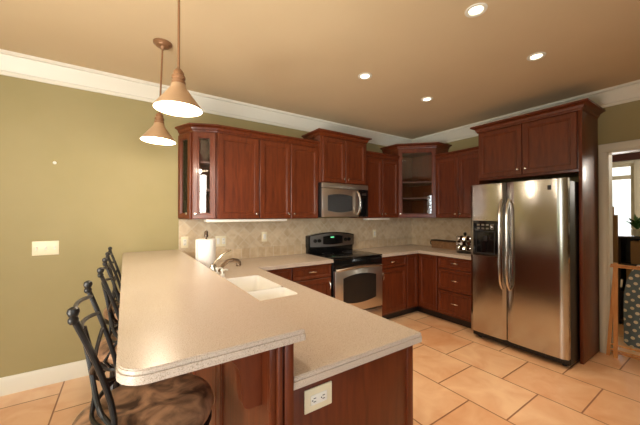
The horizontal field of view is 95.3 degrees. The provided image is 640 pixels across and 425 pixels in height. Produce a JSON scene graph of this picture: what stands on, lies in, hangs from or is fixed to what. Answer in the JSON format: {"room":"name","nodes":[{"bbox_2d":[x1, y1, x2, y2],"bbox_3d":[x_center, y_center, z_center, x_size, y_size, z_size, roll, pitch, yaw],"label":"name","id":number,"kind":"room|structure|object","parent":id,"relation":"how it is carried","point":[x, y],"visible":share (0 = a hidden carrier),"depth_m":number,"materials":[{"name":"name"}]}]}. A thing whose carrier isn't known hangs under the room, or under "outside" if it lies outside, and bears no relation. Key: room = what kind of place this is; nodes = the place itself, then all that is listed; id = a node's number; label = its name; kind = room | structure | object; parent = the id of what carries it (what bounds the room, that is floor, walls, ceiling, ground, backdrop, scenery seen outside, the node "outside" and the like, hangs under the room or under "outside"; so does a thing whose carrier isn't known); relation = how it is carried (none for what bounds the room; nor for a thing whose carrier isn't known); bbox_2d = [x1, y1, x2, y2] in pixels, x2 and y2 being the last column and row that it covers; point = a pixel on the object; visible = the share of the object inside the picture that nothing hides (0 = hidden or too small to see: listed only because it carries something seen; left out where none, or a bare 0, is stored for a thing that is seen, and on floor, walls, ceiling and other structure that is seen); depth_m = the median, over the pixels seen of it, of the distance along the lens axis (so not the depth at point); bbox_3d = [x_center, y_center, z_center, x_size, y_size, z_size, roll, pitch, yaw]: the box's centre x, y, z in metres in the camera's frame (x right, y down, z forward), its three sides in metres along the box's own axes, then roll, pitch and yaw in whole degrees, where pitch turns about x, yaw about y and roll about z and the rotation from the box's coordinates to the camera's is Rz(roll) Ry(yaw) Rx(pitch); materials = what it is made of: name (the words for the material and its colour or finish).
{"room":"kitchen","nodes":[
{"label":"kitchen","id":0,"kind":"room"},
{"bbox_2d":[0,75,385,377],"bbox_3d":[-0.861,0.100,3.482,6.040,2.700,0.120,0,-1,-34],"label":"wall","id":1,"kind":"structure","parent":0,"point":[107,186],"depth_m":2.53,"materials":[{"name":"green paint"}]},
{"bbox_2d":[32,241,58,255],"bbox_3d":[-2.294,0.299,2.437,0.168,0.118,0.020,0,-1,-34],"label":"switch plate","id":2,"kind":"object","parent":1,"relation":"attached to","point":[39,248],"visible":1,"depth_m":2.44,"materials":[{"name":"beige plastic"}]},
{"bbox_2d":[0,359,110,396],"bbox_3d":[-2.356,1.371,2.389,2.110,0.140,0.016,0,-1,-34],"label":"baseboard","id":3,"kind":"structure","parent":1,"relation":"attached to","point":[25,381],"depth_m":2.42,"materials":[{"name":"beige paint"}]},
{"bbox_2d":[181,236,187,247],"bbox_3d":[-1.405,0.309,3.029,0.070,0.118,0.010,0,-1,-34],"label":"outlet plate","id":4,"kind":"object","parent":1,"relation":"attached to","point":[184,240],"visible":1,"depth_m":3.03,"materials":[{"name":"beige plastic"}]},
{"bbox_2d":[175,123,218,218],"bbox_3d":[-1.246,-0.402,2.940,0.356,0.939,0.365,0,-1,-34],"label":"upper cabinet","id":5,"kind":"object","parent":1,"relation":"attached to","point":[197,142],"visible":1,"depth_m":2.90,"materials":[{"name":"brown wood"}]},
{"bbox_2d":[200,161,209,166],"bbox_3d":[-1.242,-0.503,2.975,0.249,0.018,0.258,0,-1,-34],"label":"shelf","id":6,"kind":"object","parent":5,"relation":"attached to","point":[202,163],"depth_m":2.97,"materials":[{"name":"brown wood"}]},
{"bbox_2d":[200,189,209,192],"bbox_3d":[-1.242,-0.223,2.973,0.249,0.018,0.258,0,-1,-34],"label":"shelf","id":7,"kind":"object","parent":5,"relation":"attached to","point":[201,190],"depth_m":2.95,"materials":[{"name":"brown"}]},
{"bbox_2d":[215,236,225,246],"bbox_3d":[-1.099,0.317,3.233,0.118,0.118,0.010,0,-1,-34],"label":"outlet plate","id":8,"kind":"object","parent":1,"relation":"attached to","point":[220,240],"visible":0.95,"depth_m":3.23,"materials":[{"name":"beige plastic"}]},
{"bbox_2d":[217,125,260,218],"bbox_3d":[-0.920,-0.400,3.155,0.443,0.939,0.364,0,-1,-34],"label":"upper cabinet","id":9,"kind":"object","parent":1,"relation":"attached to","point":[237,148],"visible":0.92,"depth_m":3.03,"materials":[{"name":"brown wood"}]},
{"bbox_2d":[204,219,286,221],"bbox_3d":[-0.780,0.087,3.163,0.890,0.029,0.100,0,-1,-34],"label":"light","id":10,"kind":"object","parent":9,"relation":"attached to","point":[205,220],"visible":0.96,"depth_m":3.08,"materials":[{"name":"white plastic"}]},
{"bbox_2d":[262,232,266,241],"bbox_3d":[-0.671,0.292,3.520,0.070,0.118,0.009,0,-1,-34],"label":"switch plate","id":11,"kind":"object","parent":1,"relation":"attached to","point":[264,234],"visible":1,"depth_m":3.52,"materials":[{"name":"beige plastic"}]},
{"bbox_2d":[259,132,319,218],"bbox_3d":[-0.418,-0.398,3.491,0.765,0.939,0.364,0,-1,-34],"label":"upper cabinet","id":12,"kind":"object","parent":1,"relation":"attached to","point":[288,165],"visible":0.95,"depth_m":3.34,"materials":[{"name":"brown wood"}]},
{"bbox_2d":[179,218,411,251],"bbox_3d":[0.064,0.248,4.023,3.660,0.340,0.008,0,-1,-34],"label":"backsplash","id":13,"kind":"structure","parent":1,"relation":"attached to","point":[291,231],"depth_m":3.68,"materials":[{"name":"tile"}]},
{"bbox_2d":[184,237,411,252],"bbox_3d":[0.065,0.424,4.019,3.660,0.012,0.014,0,-1,-34],"label":"trim","id":14,"kind":"structure","parent":1,"relation":"attached to","point":[406,237],"depth_m":3.58,"materials":[{"name":"stone"}]},
{"bbox_2d":[186,238,411,260],"bbox_3d":[0.064,0.492,4.021,3.660,0.124,0.009,0,-1,-34],"label":"backsplash","id":15,"kind":"structure","parent":1,"relation":"attached to","point":[300,249],"depth_m":3.67,"materials":[{"name":"stone"}]},
{"bbox_2d":[0,49,639,145],"bbox_3d":[0.980,-1.187,0.741,5.800,0.170,6.500,0,-1,-34],"label":"trim","id":16,"kind":"structure","parent":1,"relation":"attached to","point":[12,64],"depth_m":2.96,"materials":[{"name":"beige paint"}]},
{"bbox_2d":[302,128,371,185],"bbox_3d":[0.232,-0.688,3.897,0.865,0.638,0.417,0,-1,-34],"label":"upper cabinet","id":17,"kind":"object","parent":1,"relation":"attached to","point":[342,157],"visible":0.94,"depth_m":3.72,"materials":[{"name":"brown wood"}]},
{"bbox_2d":[318,182,367,216],"bbox_3d":[0.244,-0.152,3.873,0.760,0.426,0.459,0,-1,-34],"label":"microwave","id":18,"kind":"object","parent":17,"relation":"attached to","point":[334,199],"visible":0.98,"depth_m":3.69,"materials":[{"name":"silver metal"}]},
{"bbox_2d":[350,151,399,217],"bbox_3d":[0.818,-0.383,4.319,0.682,0.922,0.364,0,-1,-34],"label":"upper cabinet","id":19,"kind":"object","parent":1,"relation":"attached to","point":[382,168],"visible":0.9,"depth_m":4.20,"materials":[{"name":"brown wood"}]},
{"bbox_2d":[363,218,389,219],"bbox_3d":[0.824,0.095,4.237,0.440,0.029,0.100,0,-1,-34],"label":"light","id":20,"kind":"object","parent":19,"relation":"attached to","point":[363,218],"visible":0.98,"depth_m":4.17,"materials":[{"name":"white plastic"}]},
{"bbox_2d":[380,142,451,217],"bbox_3d":[1.478,-0.471,4.521,0.754,1.102,0.754,0,-1,-34],"label":"upper cabinet","id":21,"kind":"object","parent":1,"relation":"attached to","point":[417,161],"visible":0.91,"depth_m":4.64,"materials":[{"name":"brown wood"}]},
{"bbox_2d":[402,181,430,186],"bbox_3d":[1.486,-0.451,4.563,0.654,0.018,0.654,0,-1,-34],"label":"shelf","id":22,"kind":"object","parent":21,"relation":"attached to","point":[428,183],"depth_m":4.60,"materials":[{"name":"brown wood"}]},
{"bbox_2d":[402,198,430,200],"bbox_3d":[1.486,-0.211,4.561,0.654,0.018,0.654,0,-1,-34],"label":"shelf","id":23,"kind":"object","parent":21,"relation":"attached to","point":[403,199],"depth_m":4.54,"materials":[{"name":"brown wood"}]},
{"bbox_2d":[188,343,293,424],"bbox_3d":[-0.893,0.922,1.866,0.274,1.030,2.512,0,-1,-34],"label":"base cabinet","id":24,"kind":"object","parent":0,"point":[256,389],"depth_m":0.91,"materials":[{"name":"brown wood"}]},
{"bbox_2d":[116,249,305,385],"bbox_3d":[-0.948,0.387,1.823,0.489,0.034,2.528,0,-1,-34],"label":"countertop","id":25,"kind":"structure","parent":24,"relation":"on","point":[178,316],"depth_m":0.97,"materials":[{"name":"beige stone"}]},
{"bbox_2d":[0,0,639,138],"bbox_3d":[0.980,-1.321,0.742,6.040,0.100,6.740,0,-1,-34],"label":"ceiling","id":26,"kind":"structure","parent":0,"point":[301,57],"depth_m":2.24,"materials":[{"name":"beige paint"}]},
{"bbox_2d":[140,38,175,144],"bbox_3d":[-1.191,-0.891,2.152,0.233,0.738,0.233,0,0,-20],"label":"pendant lamp","id":27,"kind":"object","parent":26,"relation":"hanging from","point":[158,134],"visible":1,"depth_m":2.13,"materials":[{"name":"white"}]},
{"bbox_2d":[152,0,202,116],"bbox_3d":[-0.730,-0.898,1.507,0.234,0.735,0.234,0,-1,-34],"label":"pendant lamp","id":28,"kind":"object","parent":26,"relation":"hanging from","point":[176,100],"visible":1,"depth_m":1.49,"materials":[{"name":"brown metal"}]},
{"bbox_2d":[358,73,371,79],"bbox_3d":[0.414,-1.253,2.684,0.128,0.006,0.128,0,-1,-34],"label":"recessed light","id":29,"kind":"object","parent":26,"relation":"in","point":[363,76],"visible":1,"depth_m":2.68,"materials":[{"name":"beige paint"}]},
{"bbox_2d":[421,97,432,101],"bbox_3d":[1.181,-1.249,3.218,0.128,0.006,0.128,0,-1,-34],"label":"recessed light","id":30,"kind":"object","parent":26,"relation":"in","point":[425,99],"visible":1,"depth_m":3.22,"materials":[{"name":"beige paint"}]},
{"bbox_2d":[465,3,487,17],"bbox_3d":[0.973,-1.260,1.819,0.128,0.006,0.128,0,-1,-34],"label":"recessed light","id":31,"kind":"object","parent":26,"relation":"in","point":[477,9],"visible":1,"depth_m":1.81,"materials":[{"name":"beige paint"}]},
{"bbox_2d":[527,52,545,60],"bbox_3d":[1.743,-1.255,2.350,0.128,0.006,0.128,0,-1,-34],"label":"recessed light","id":32,"kind":"object","parent":26,"relation":"in","point":[536,56],"visible":1,"depth_m":2.34,"materials":[{"name":"beige paint"}]},
{"bbox_2d":[0,311,639,424],"bbox_3d":[2.642,1.487,1.833,10.040,0.100,6.740,0,-1,-34],"label":"floor","id":33,"kind":"structure","parent":0,"point":[461,377],"depth_m":2.37,"materials":[{"name":"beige tile"}]},
{"bbox_2d":[97,258,119,389],"bbox_3d":[-0.974,0.852,1.613,0.470,1.186,0.470,0,-1,-34],"label":"bar stool","id":34,"kind":"object","parent":33,"relation":"on","point":[104,355],"visible":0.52,"depth_m":1.45,"materials":[{"name":"grey metal"}]},
{"bbox_2d":[103,247,121,385],"bbox_3d":[-1.358,0.856,2.187,0.470,1.186,0.470,0,-1,-34],"label":"bar stool","id":35,"kind":"object","parent":33,"relation":"on","point":[107,254],"visible":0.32,"depth_m":2.02,"materials":[{"name":"grey metal"}]},
{"bbox_2d":[66,280,213,424],"bbox_3d":[-0.608,0.847,1.032,0.470,1.186,0.470,0,-1,-34],"label":"bar stool","id":36,"kind":"object","parent":33,"relation":"on","point":[184,399],"visible":0.97,"depth_m":0.99,"materials":[{"name":"brown leather"}]},
{"bbox_2d":[266,268,291,280],"bbox_3d":[-0.618,1.009,3.191,0.388,0.876,0.599,0,-1,-34],"label":"base cabinet","id":37,"kind":"object","parent":33,"relation":"on","point":[286,273],"visible":0.09,"depth_m":3.01,"materials":[{"name":"brown wood"}]},
{"bbox_2d":[292,263,330,296],"bbox_3d":[-0.235,1.011,3.427,0.508,0.876,0.632,0,-1,-34],"label":"base cabinet","id":38,"kind":"object","parent":33,"relation":"on","point":[315,277],"visible":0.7,"depth_m":3.22,"materials":[{"name":"brown wood"}]},
{"bbox_2d":[306,232,382,316],"bbox_3d":[0.323,0.859,3.753,0.762,1.185,0.712,0,-1,-34],"label":"range","id":39,"kind":"object","parent":33,"relation":"on","point":[356,275],"visible":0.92,"depth_m":3.59,"materials":[{"name":"silver metal"}]},
{"bbox_2d":[308,250,381,259],"bbox_3d":[0.321,0.539,3.758,0.762,0.016,0.580,0,-1,-34],"label":"cooktop","id":40,"kind":"object","parent":39,"relation":"in","point":[331,254],"depth_m":3.68,"materials":[{"name":"black glass"}]},
{"bbox_2d":[333,266,381,309],"bbox_3d":[0.475,0.927,3.526,0.750,0.505,0.043,0,-1,-34],"label":"oven","id":41,"kind":"object","parent":39,"relation":"in","point":[361,288],"depth_m":3.51,"materials":[{"name":"silver glass"}]},
{"bbox_2d":[294,345,412,424],"bbox_3d":[-0.345,0.999,1.879,0.650,0.876,1.866,0,-1,-34],"label":"base cabinet","id":42,"kind":"object","parent":33,"relation":"on","point":[379,391],"visible":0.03,"depth_m":1.13,"materials":[{"name":"brown wood"}]},
{"bbox_2d":[304,381,331,414],"bbox_3d":[-0.005,0.628,0.991,0.112,0.078,0.010,0,-1,-34],"label":"outlet plate","id":43,"kind":"object","parent":42,"relation":"attached to","point":[317,397],"visible":1,"depth_m":0.98,"materials":[{"name":"beige plastic"}]},
{"bbox_2d":[311,390,326,405],"bbox_3d":[-0.003,0.628,0.989,0.066,0.033,0.004,0,-1,-34],"label":"socket","id":44,"kind":"object","parent":43,"relation":"attached to","point":[318,397],"depth_m":0.99,"materials":[{"name":"white plastic"}]},
{"bbox_2d":[216,253,421,389],"bbox_3d":[-0.139,0.545,2.372,1.538,0.038,2.502,0,-1,-34],"label":"countertop","id":45,"kind":"structure","parent":42,"relation":"on","point":[341,336],"depth_m":1.31,"materials":[{"name":"beige stone"}]},
{"bbox_2d":[209,250,240,272],"bbox_3d":[-0.669,0.393,2.078,0.276,0.262,0.120,0,-1,-44],"label":"faucet","id":46,"kind":"object","parent":45,"relation":"on","point":[213,266],"visible":0.47,"depth_m":2.04,"materials":[{"name":"silver metal"}]},
{"bbox_2d":[227,275,296,300],"bbox_3d":[-0.489,0.622,2.060,0.388,0.194,0.714,0,-1,-34],"label":"sink","id":47,"kind":"object","parent":45,"relation":"in","point":[261,288],"visible":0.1,"depth_m":2.26,"materials":[{"name":"white porcelain"}]},
{"bbox_2d":[380,255,405,318],"bbox_3d":[0.837,1.017,4.144,0.514,0.876,0.632,0,-1,-34],"label":"base cabinet","id":48,"kind":"object","parent":33,"relation":"on","point":[394,267],"visible":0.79,"depth_m":3.93,"materials":[{"name":"brown wood"}]},
{"bbox_2d":[402,253,440,318],"bbox_3d":[1.477,1.019,4.413,0.846,0.876,0.898,0,-1,-34],"label":"base cabinet","id":49,"kind":"object","parent":33,"relation":"on","point":[421,269],"visible":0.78,"depth_m":4.11,"materials":[{"name":"brown wood"}]},
{"bbox_2d":[353,244,470,259],"bbox_3d":[1.398,0.558,4.069,1.368,0.038,1.392,0,-1,-34],"label":"countertop","id":50,"kind":"structure","parent":49,"relation":"on","point":[386,251],"depth_m":4.13,"materials":[{"name":"beige stone"}]},
{"bbox_2d":[430,239,460,249],"bbox_3d":[1.889,0.481,4.405,0.131,0.122,0.517,0,-1,-34],"label":"basket","id":51,"kind":"object","parent":50,"relation":"on","point":[436,243],"visible":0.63,"depth_m":4.37,"materials":[{"name":"brown wicker"}]},
{"bbox_2d":[456,232,470,253],"bbox_3d":[1.939,0.400,3.898,0.221,0.276,0.221,0,-1,-34],"label":"carousel","id":52,"kind":"object","parent":50,"relation":"on","point":[466,244],"visible":0.82,"depth_m":3.85,"materials":[{"name":"grey metal"}]},
{"bbox_2d":[438,256,470,327],"bbox_3d":[1.953,1.015,3.894,0.632,0.876,0.490,0,-1,-34],"label":"base cabinet","id":53,"kind":"object","parent":33,"relation":"on","point":[454,274],"visible":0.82,"depth_m":3.74,"materials":[{"name":"brown wood"}]},
{"bbox_2d":[471,178,579,365],"bbox_3d":[2.276,0.566,3.212,0.822,1.763,0.902,0,-1,-34],"label":"refrigerator","id":54,"kind":"object","parent":33,"relation":"on","point":[525,287],"visible":0.97,"depth_m":2.91,"materials":[{"name":"silver metal"}]},
{"bbox_2d":[470,98,604,364],"bbox_3d":[2.407,0.196,3.309,0.560,2.505,1.112,0,-1,-34],"label":"tall cabinet","id":55,"kind":"object","parent":33,"relation":"on","point":[560,141],"visible":0.88,"depth_m":2.98,"materials":[{"name":"brown wood"}]},
{"bbox_2d":[613,207,613,261],"bbox_3d":[3.835,0.687,3.823,0.050,1.530,0.033,0,-1,-34],"label":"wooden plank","id":56,"kind":"object","parent":33,"relation":"on","point":[613,207],"visible":0.18,"depth_m":3.80,"materials":[{"name":"brown wood"}]},
{"bbox_2d":[614,215,618,323],"bbox_3d":[3.855,0.742,3.794,0.050,1.420,0.033,0,-1,-34],"label":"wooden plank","id":57,"kind":"object","parent":33,"relation":"on","point":[615,216],"visible":0.59,"depth_m":3.78,"materials":[{"name":"brown wood"}]},
{"bbox_2d":[606,262,639,359],"bbox_3d":[3.140,0.971,2.627,0.038,0.945,0.826,0,-1,-34],"label":"drying rack","id":58,"kind":"object","parent":33,"relation":"on","point":[613,315],"visible":1,"depth_m":2.90,"materials":[{"name":"brown wood"}]},
{"bbox_2d":[618,235,639,323],"bbox_3d":[4.289,0.877,3.512,0.300,1.145,0.950,0,-1,-34],"label":"bookcase","id":59,"kind":"object","parent":33,"relation":"on","point":[624,241],"visible":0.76,"depth_m":3.83,"materials":[{"name":"black wood"}]},
{"bbox_2d":[626,267,632,280],"bbox_3d":[4.173,0.875,3.669,0.260,0.300,0.400,0,-1,-34],"label":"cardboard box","id":60,"kind":"object","parent":59,"relation":"on","point":[628,271],"visible":0.04,"depth_m":3.75,"materials":[{"name":"brown cardboard"}]},
{"bbox_2d":[625,214,639,235],"bbox_3d":[4.114,0.159,3.791,0.256,0.293,0.256,0,0,-2],"label":"potted plant","id":61,"kind":"object","parent":59,"relation":"on","point":[635,223],"visible":0.99,"depth_m":3.77,"materials":[{"name":"green plant"}]},
{"bbox_2d":[631,240,639,263],"bbox_3d":[4.195,0.510,3.638,0.260,0.290,0.400,0,-1,-34],"label":"cardboard box","id":62,"kind":"object","parent":59,"relation":"on","point":[635,245],"visible":1,"depth_m":3.70,"materials":[{"name":"brown cardboard"}]},
{"bbox_2d":[620,264,639,351],"bbox_3d":[3.304,0.971,2.932,0.074,0.950,0.393,0,-1,-34],"label":"ironing board","id":63,"kind":"object","parent":33,"relation":"on","point":[632,287],"visible":0.95,"depth_m":3.01,"materials":[{"name":"cotton fabric"},{"name":"wood"}]},
{"bbox_2d":[445,100,639,350],"bbox_3d":[3.440,0.091,2.378,0.120,2.700,6.500,0,-1,-34],"label":"wall","id":64,"kind":"structure","parent":0,"point":[621,122],"depth_m":2.96,"materials":[{"name":"green paint"}]},
{"bbox_2d":[412,238,431,245],"bbox_3d":[1.987,0.495,4.429,0.009,0.124,1.451,0,-1,-34],"label":"trim","id":65,"kind":"structure","parent":64,"relation":"attached to","point":[416,241],"depth_m":4.86,"materials":[{"name":"stone"}]},
{"bbox_2d":[412,218,470,240],"bbox_3d":[1.987,0.251,4.432,0.008,0.340,1.452,0,-1,-34],"label":"backsplash","id":66,"kind":"structure","parent":64,"relation":"attached to","point":[431,228],"depth_m":4.56,"materials":[{"name":"tile"}]},
{"bbox_2d":[434,146,478,217],"bbox_3d":[2.015,-0.385,4.075,0.364,0.922,0.700,0,-1,-34],"label":"upper cabinet","id":67,"kind":"object","parent":64,"relation":"attached to","point":[457,171],"visible":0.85,"depth_m":4.01,"materials":[{"name":"brown wood"}]},
{"bbox_2d":[598,139,639,353],"bbox_3d":[3.264,0.368,2.620,0.151,2.150,1.091,0,-1,-34],"label":"trim","id":68,"kind":"structure","parent":64,"relation":"attached to","point":[605,151],"depth_m":3.00,"materials":[{"name":"beige paint"}]},
{"bbox_3d":[6.625,0.110,4.811,0.120,2.700,4.000,0,-1,-34],"label":"wall","id":69,"kind":"structure","parent":0,"visible":0},
{"bbox_2d":[612,159,639,234],"bbox_3d":[5.827,0.009,5.950,0.100,2.100,1.000,0,-1,-34],"label":"window","id":70,"kind":"structure","parent":69,"relation":"in","point":[634,165],"depth_m":5.62,"materials":[{"name":"beige paint"}]},
{"bbox_2d":[612,152,639,161],"bbox_3d":[5.777,-1.067,5.817,0.100,0.130,1.100,0,-1,-34],"label":"curtain valance","id":71,"kind":"object","parent":69,"relation":"attached to","point":[636,155],"visible":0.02,"depth_m":5.60,"materials":[{"name":"red fabric"}]},
{"bbox_3d":[-0.950,0.339,2.434,0.156,0.376,0.156,0,-1,-34],"label":"paper towel holder","id":72,"kind":"object","parent":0,"visible":0},
{"bbox_2d":[195,238,215,267],"bbox_3d":[-0.952,0.367,2.432,0.154,0.290,0.150,0,-1,-34],"label":"paper towel roll","id":73,"kind":"object","parent":72,"relation":"on","point":[205,249],"visible":0.58,"depth_m":2.37,"materials":[{"name":"white paper"}]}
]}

